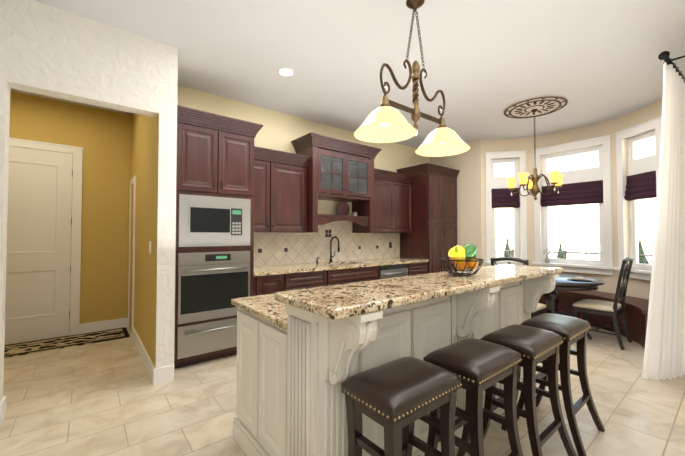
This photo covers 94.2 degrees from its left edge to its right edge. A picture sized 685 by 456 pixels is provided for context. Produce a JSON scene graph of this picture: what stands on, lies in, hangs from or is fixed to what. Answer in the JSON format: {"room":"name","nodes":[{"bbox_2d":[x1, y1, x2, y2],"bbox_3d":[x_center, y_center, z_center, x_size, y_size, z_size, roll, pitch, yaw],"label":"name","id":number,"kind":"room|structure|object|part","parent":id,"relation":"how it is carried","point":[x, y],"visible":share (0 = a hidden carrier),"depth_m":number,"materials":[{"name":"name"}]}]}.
{"room":"kitchen","nodes":[
{"label":"kitchen","id":0,"kind":"room"},
{"bbox_2d":[7,91,131,344],"bbox_3d":[-4.023,-0.127,4.033,2.230,3.120,0.100,1,-2,-39],"label":"wall","id":1,"kind":"structure","parent":0,"point":[102,137],"depth_m":4.45,"materials":[{"name":"yellow paint"}]},
{"bbox_2d":[4,146,72,344],"bbox_3d":[-3.960,0.206,3.955,0.909,2.425,0.085,1,-2,-39],"label":"hall door","id":2,"kind":"structure","parent":1,"relation":"in","point":[38,268],"depth_m":4.07,"materials":[{"name":"white wood"}]},
{"bbox_2d":[9,137,83,334],"bbox_3d":[-3.982,0.162,3.977,1.130,2.540,0.028,1,-2,-39],"label":"door frame","id":3,"kind":"structure","parent":1,"relation":"attached to","point":[76,152],"depth_m":4.28,"materials":[{"name":"white wood"}]},
{"bbox_2d":[79,318,127,333],"bbox_3d":[-3.341,1.373,4.471,0.541,0.140,0.018,1,-2,-39],"label":"baseboard","id":4,"kind":"structure","parent":1,"relation":"attached to","point":[123,322],"depth_m":4.46,"materials":[{"name":"white wood"}]},
{"bbox_2d":[0,0,159,400],"bbox_3d":[-3.203,-0.178,1.775,3.780,3.120,0.150,1,-2,-39],"label":"wall","id":5,"kind":"structure","parent":0,"point":[52,51],"depth_m":2.52,"materials":[{"name":"white paint"}]},
{"bbox_2d":[0,401,4,424],"bbox_3d":[-3.521,1.303,1.377,2.828,0.140,0.018,1,-2,-39],"label":"baseboard","id":6,"kind":"structure","parent":5,"relation":"attached to","point":[2,404],"depth_m":2.27,"materials":[{"name":"white wood"}]},
{"bbox_2d":[131,42,177,368],"bbox_3d":[-2.343,-0.132,3.843,0.150,3.120,2.300,1,-2,-39],"label":"wall","id":7,"kind":"structure","parent":0,"point":[154,157],"depth_m":2.99,"materials":[{"name":"white paint"}]},
{"bbox_2d":[128,175,135,335],"bbox_3d":[-2.935,0.374,4.434,0.018,2.135,0.570,1,-2,-39],"label":"door frame","id":8,"kind":"structure","parent":7,"relation":"attached to","point":[131,273],"depth_m":4.44,"materials":[{"name":"white wood"}]},
{"bbox_2d":[132,327,156,385],"bbox_3d":[-2.215,1.351,3.515,0.018,0.140,1.718,1,-2,-39],"label":"baseboard","id":9,"kind":"structure","parent":7,"relation":"attached to","point":[152,371],"depth_m":3.24,"materials":[{"name":"white wood"}]},
{"bbox_2d":[177,85,428,215],"bbox_3d":[-0.102,-0.099,5.283,5.150,3.120,0.100,1,-2,-39],"label":"wall","id":10,"kind":"structure","parent":0,"point":[278,130],"depth_m":4.65,"materials":[{"name":"beige paint"}]},
{"bbox_2d":[258,157,273,232],"bbox_3d":[-1.176,-0.415,4.146,0.360,0.940,0.327,1,-2,-39],"label":"upper cabinet","id":11,"kind":"object","parent":10,"relation":"attached to","point":[265,165],"depth_m":4.09,"materials":[{"name":"brown wood"}]},
{"bbox_2d":[270,161,309,232],"bbox_3d":[-0.814,-0.408,4.437,0.570,0.940,0.327,1,-2,-39],"label":"upper cabinet","id":12,"kind":"object","parent":10,"relation":"attached to","point":[291,214],"depth_m":4.33,"materials":[{"name":"brown wood"}]},
{"bbox_2d":[254,221,399,266],"bbox_3d":[-0.155,0.208,5.151,3.230,0.670,0.016,1,-2,-39],"label":"backsplash","id":13,"kind":"structure","parent":10,"relation":"attached to","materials":[{"name":"tile"}]},
{"bbox_2d":[354,173,413,232],"bbox_3d":[0.765,-0.380,5.704,1.119,0.940,0.327,1,-2,-39],"label":"upper cabinet","id":14,"kind":"object","parent":10,"relation":"attached to","point":[381,204],"depth_m":5.44,"materials":[{"name":"brown wood"}]},
{"bbox_2d":[0,326,684,455],"bbox_3d":[0.444,1.412,2.006,10.000,0.050,8.800,1,-2,-39],"label":"floor","id":15,"kind":"structure","parent":0,"point":[105,398],"depth_m":2.47,"materials":[{"name":"tile"}]},
{"bbox_2d":[4,327,129,357],"bbox_3d":[-3.741,1.420,3.776,1.990,0.014,0.520,1,-2,-39],"label":"rug","id":16,"kind":"object","parent":15,"relation":"on","point":[19,349],"visible":0.98,"depth_m":3.95,"materials":[{"name":"beige fabric"}]},
{"bbox_2d":[174,117,257,368],"bbox_3d":[-1.532,0.179,3.628,0.826,2.490,0.668,1,-2,-39],"label":"tall cabinet","id":17,"kind":"object","parent":15,"relation":"on","point":[251,220],"depth_m":3.35,"materials":[{"name":"brown wood"}]},
{"bbox_2d":[258,273,285,294],"bbox_3d":[-1.060,0.995,3.989,0.385,0.875,0.667,1,-2,-39],"label":"base cabinet","id":18,"kind":"object","parent":15,"relation":"on","point":[266,285],"depth_m":3.76,"materials":[{"name":"brown wood"}]},
{"bbox_2d":[286,269,329,290],"bbox_3d":[-0.663,1.002,4.308,0.635,0.875,0.667,1,-2,-39],"label":"base cabinet","id":19,"kind":"object","parent":15,"relation":"on","point":[294,281],"depth_m":4.06,"materials":[{"name":"brown wood"}]},
{"bbox_2d":[258,257,425,276],"bbox_3d":[0.052,0.557,4.885,3.229,0.040,0.679,1,-2,-39],"label":"countertop","id":20,"kind":"structure","parent":19,"relation":"on","point":[311,266],"depth_m":4.50,"materials":[{"name":"beige stone"}]},
{"bbox_2d":[330,265,377,284],"bbox_3d":[-0.031,1.013,4.815,0.985,0.875,0.667,1,-2,-39],"label":"base cabinet","id":21,"kind":"object","parent":15,"relation":"on","point":[337,276],"depth_m":4.55,"materials":[{"name":"brown wood"}]},
{"bbox_2d":[378,261,409,279],"bbox_3d":[0.624,1.025,5.340,0.694,0.875,0.669,1,-2,-39],"label":"dishwasher","id":22,"kind":"object","parent":15,"relation":"on","point":[384,271],"depth_m":5.07,"materials":[{"name":"silver metal"}]},
{"bbox_2d":[231,267,560,455],"bbox_3d":[0.531,0.880,2.364,2.310,1.030,1.210,1,-2,-39],"label":"kitchen island","id":23,"kind":"object","parent":15,"relation":"on","point":[302,354],"depth_m":1.69,"materials":[{"name":"paint"}]},
{"bbox_2d":[271,264,562,323],"bbox_3d":[0.758,0.339,2.093,2.410,0.040,0.475,1,-2,-39],"label":"island countertop","id":24,"kind":"structure","parent":23,"relation":"on","point":[332,302],"depth_m":1.59,"materials":[{"name":"beige stone"}]},
{"bbox_2d":[441,243,483,275],"bbox_3d":[0.818,0.213,2.179,0.290,0.214,0.278,1,-2,-39],"label":"fruit bowl","id":25,"kind":"object","parent":24,"relation":"on","point":[463,258],"visible":1,"depth_m":2.12,"materials":[{"name":"black metal"}]},
{"bbox_2d":[341,356,461,455],"bbox_3d":[0.254,0.998,1.356,0.451,0.766,0.445,1,-2,-39],"label":"bar stool","id":26,"kind":"object","parent":15,"relation":"on","point":[396,399],"visible":1,"depth_m":1.30,"materials":[{"name":"brown leather"}]},
{"bbox_2d":[410,261,429,275],"bbox_3d":[1.101,1.034,5.724,0.530,0.875,0.667,1,-2,-39],"label":"base cabinet","id":27,"kind":"object","parent":15,"relation":"on","point":[419,267],"depth_m":5.50,"materials":[{"name":"brown wood"}]},
{"bbox_2d":[398,169,456,272],"bbox_3d":[1.685,0.237,6.211,0.969,2.490,0.667,1,-2,-39],"label":"tall cabinet","id":28,"kind":"object","parent":15,"relation":"on","point":[435,194],"depth_m":5.86,"materials":[{"name":"brown wood"}]},
{"bbox_2d":[423,338,522,455],"bbox_3d":[0.672,1.004,1.634,0.451,0.766,0.445,1,-2,-39],"label":"bar stool","id":29,"kind":"object","parent":15,"relation":"on","point":[478,367],"visible":0.85,"depth_m":1.57,"materials":[{"name":"brown leather"}]},
{"bbox_2d":[490,257,546,317],"bbox_3d":[2.226,0.896,4.039,0.530,1.081,0.460,1,-2,-39],"label":"dining chair","id":30,"kind":"object","parent":15,"relation":"on","point":[541,309],"visible":0.29,"depth_m":3.90,"materials":[{"name":"black wood"}]},
{"bbox_2d":[469,324,576,455],"bbox_3d":[1.084,1.010,1.920,0.451,0.766,0.445,1,-2,-39],"label":"bar stool","id":31,"kind":"object","parent":15,"relation":"on","point":[533,346],"visible":0.75,"depth_m":1.85,"materials":[{"name":"brown leather"}]},
{"bbox_2d":[517,313,604,455],"bbox_3d":[1.487,1.017,2.224,0.451,0.766,0.445,1,-2,-39],"label":"bar stool","id":32,"kind":"object","parent":15,"relation":"on","point":[569,330],"visible":0.77,"depth_m":2.13,"materials":[{"name":"brown leather"}]},
{"bbox_2d":[544,273,604,339],"bbox_3d":[2.905,1.040,4.427,1.160,0.804,1.160,1,-2,-39],"label":"dining table","id":33,"kind":"object","parent":15,"relation":"on","point":[567,282],"visible":0.4,"depth_m":4.09,"materials":[{"name":"dark wood"},{"name":"glass"}]},
{"bbox_2d":[538,291,648,348],"bbox_3d":[3.450,1.221,4.836,1.200,0.460,2.654,1,-2,-39],"label":"bench","id":34,"kind":"object","parent":15,"relation":"on","point":[636,310],"visible":0.29,"depth_m":4.44,"materials":[{"name":"brown wood"}]},
{"bbox_2d":[573,257,633,349],"bbox_3d":[3.307,0.897,4.041,0.460,1.081,0.530,1,-2,-39],"label":"dining chair","id":35,"kind":"object","parent":15,"relation":"on","point":[615,308],"visible":0.96,"depth_m":3.94,"materials":[{"name":"black wood"}]},
{"bbox_2d":[10,0,684,148],"bbox_3d":[0.444,-1.757,2.077,10.000,0.050,8.800,1,-2,-39],"label":"ceiling","id":36,"kind":"structure","parent":0,"point":[486,63],"depth_m":3.12,"materials":[{"name":"white paint"}]},
{"bbox_2d":[277,68,294,76],"bbox_3d":[-0.613,-1.697,3.472,0.190,0.006,0.190,1,-2,-39],"label":"recessed light","id":37,"kind":"object","parent":36,"relation":"in","point":[287,72],"visible":1,"depth_m":3.47,"materials":[{"name":"white"}]},
{"bbox_2d":[354,0,469,156],"bbox_3d":[0.552,-1.181,2.408,1.100,1.084,0.430,1,-2,-39],"label":"pendant light","id":38,"kind":"object","parent":36,"relation":"hanging from","point":[384,122],"visible":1,"depth_m":2.38,"materials":[{"name":"white glass"}]},
{"bbox_2d":[503,95,567,118],"bbox_3d":[2.663,-1.658,4.422,0.770,0.039,0.770,1,-2,-39],"label":"ceiling medallion","id":39,"kind":"object","parent":36,"relation":"attached to","point":[543,105],"visible":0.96,"depth_m":4.35,"materials":[{"name":"beige"}]},
{"bbox_2d":[507,109,563,199],"bbox_3d":[2.643,-1.011,4.406,0.693,1.264,0.698,1,-2,-39],"label":"dining chandelier","id":40,"kind":"object","parent":39,"relation":"hanging from","point":[555,179],"visible":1,"depth_m":4.36,"materials":[{"name":"brown metal"}]},
{"bbox_3d":[2.663,-1.247,4.413,0.090,0.791,0.088,1,-2,-39],"label":"chandelier chain","id":41,"kind":"part","parent":40,"relation":"part of","materials":[{"name":"brown metal"}]},
{"bbox_2d":[429,140,481,268],"bbox_3d":[2.256,-0.074,6.380,0.100,3.120,1.141,1,-2,-39],"label":"wall","id":42,"kind":"structure","parent":0,"point":[467,164],"depth_m":6.11,"materials":[{"name":"beige paint"}]},
{"bbox_2d":[481,98,662,299],"bbox_3d":[3.411,-0.110,4.789,1.669,3.120,3.032,1,-2,-39],"label":"wall","id":43,"kind":"structure","parent":0,"point":[638,288],"depth_m":5.08,"materials":[{"name":"beige paint"}]},
{"bbox_2d":[485,150,529,265],"bbox_3d":[2.997,-0.332,5.867,0.720,2.142,0.224,0,-1,12],"label":"window unit","id":44,"kind":"structure","parent":43,"relation":"in","point":[518,158],"depth_m":5.86,"materials":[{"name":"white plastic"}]},
{"bbox_2d":[491,188,519,207],"bbox_3d":[2.995,-0.551,5.863,0.352,0.360,0.418,1,-2,-39],"label":"window shade","id":45,"kind":"object","parent":44,"relation":"attached to","point":[501,198],"depth_m":5.86,"materials":[{"name":"purple fabric"}]},
{"bbox_2d":[532,135,613,274],"bbox_3d":[3.807,-0.344,5.311,0.218,2.142,1.116,1,-2,-39],"label":"window unit","id":46,"kind":"structure","parent":43,"relation":"in","point":[603,172],"depth_m":5.21,"materials":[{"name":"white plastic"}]},
{"bbox_2d":[543,249,550,262],"bbox_3d":[3.550,0.485,5.524,0.088,0.241,0.119,1,-2,-39],"label":"vase","id":47,"kind":"object","parent":46,"relation":"on","point":[546,259],"visible":1,"depth_m":5.50,"materials":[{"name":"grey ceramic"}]},
{"bbox_2d":[541,180,602,206],"bbox_3d":[3.800,-0.564,5.310,0.068,0.360,0.878,1,-2,-39],"label":"window shade","id":48,"kind":"object","parent":46,"relation":"attached to","point":[591,192],"depth_m":5.26,"materials":[{"name":"purple fabric"}]},
{"bbox_2d":[614,116,661,280],"bbox_3d":[4.175,-0.364,4.426,0.236,2.142,0.724,0,-1,-3],"label":"window unit","id":49,"kind":"structure","parent":43,"relation":"in","point":[640,165],"depth_m":4.60,"materials":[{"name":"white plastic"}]},
{"bbox_2d":[624,170,655,200],"bbox_3d":[4.166,-0.583,4.431,0.346,0.360,0.422,1,-2,-39],"label":"window shade","id":50,"kind":"object","parent":49,"relation":"attached to","point":[642,185],"depth_m":4.43,"materials":[{"name":"purple fabric"}]},
{"bbox_3d":[3.080,-0.159,2.631,1.550,3.120,0.100,1,-2,-39],"label":"wall","id":51,"kind":"structure","parent":0,"visible":0},
{"bbox_2d":[642,51,684,380],"bbox_3d":[3.064,-0.017,2.952,1.211,2.828,0.423,1,-2,-39],"label":"curtain","id":52,"kind":"object","parent":51,"relation":"attached to","point":[664,354],"visible":1,"depth_m":2.86,"materials":[{"name":"white fabric"}]},
{"bbox_3d":[3.128,-1.393,2.904,1.211,0.080,0.219,1,-2,-39],"label":"rod mount","id":53,"kind":"part","parent":52,"relation":"part of","materials":[{"name":"black metal"}]},
{"label":"outside","id":54,"kind":"structure","parent":0,"visible":0},
{"bbox_2d":[495,242,653,263],"bbox_3d":[35.790,4.360,35.072,220.000,0.050,230.000,1,-2,-39],"label":"ground","id":55,"kind":"structure","parent":54,"point":[552,247],"depth_m":78.88,"materials":[{"name":"grey"}]},
{"bbox_2d":[495,236,652,263],"bbox_3d":[13.812,0.228,12.691,27.208,7.200,43.280,1,-2,-39],"label":"garden","id":56,"kind":"object","parent":55,"relation":"on","point":[564,254],"depth_m":8.27,"materials":[{"name":"green plant"}]},
{"bbox_3d":[4.485,1.132,5.770,4.024,1.280,8.427,1,-2,-39],"label":"deck railing","id":57,"kind":"part","parent":56,"relation":"part of","materials":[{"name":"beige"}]}
]}

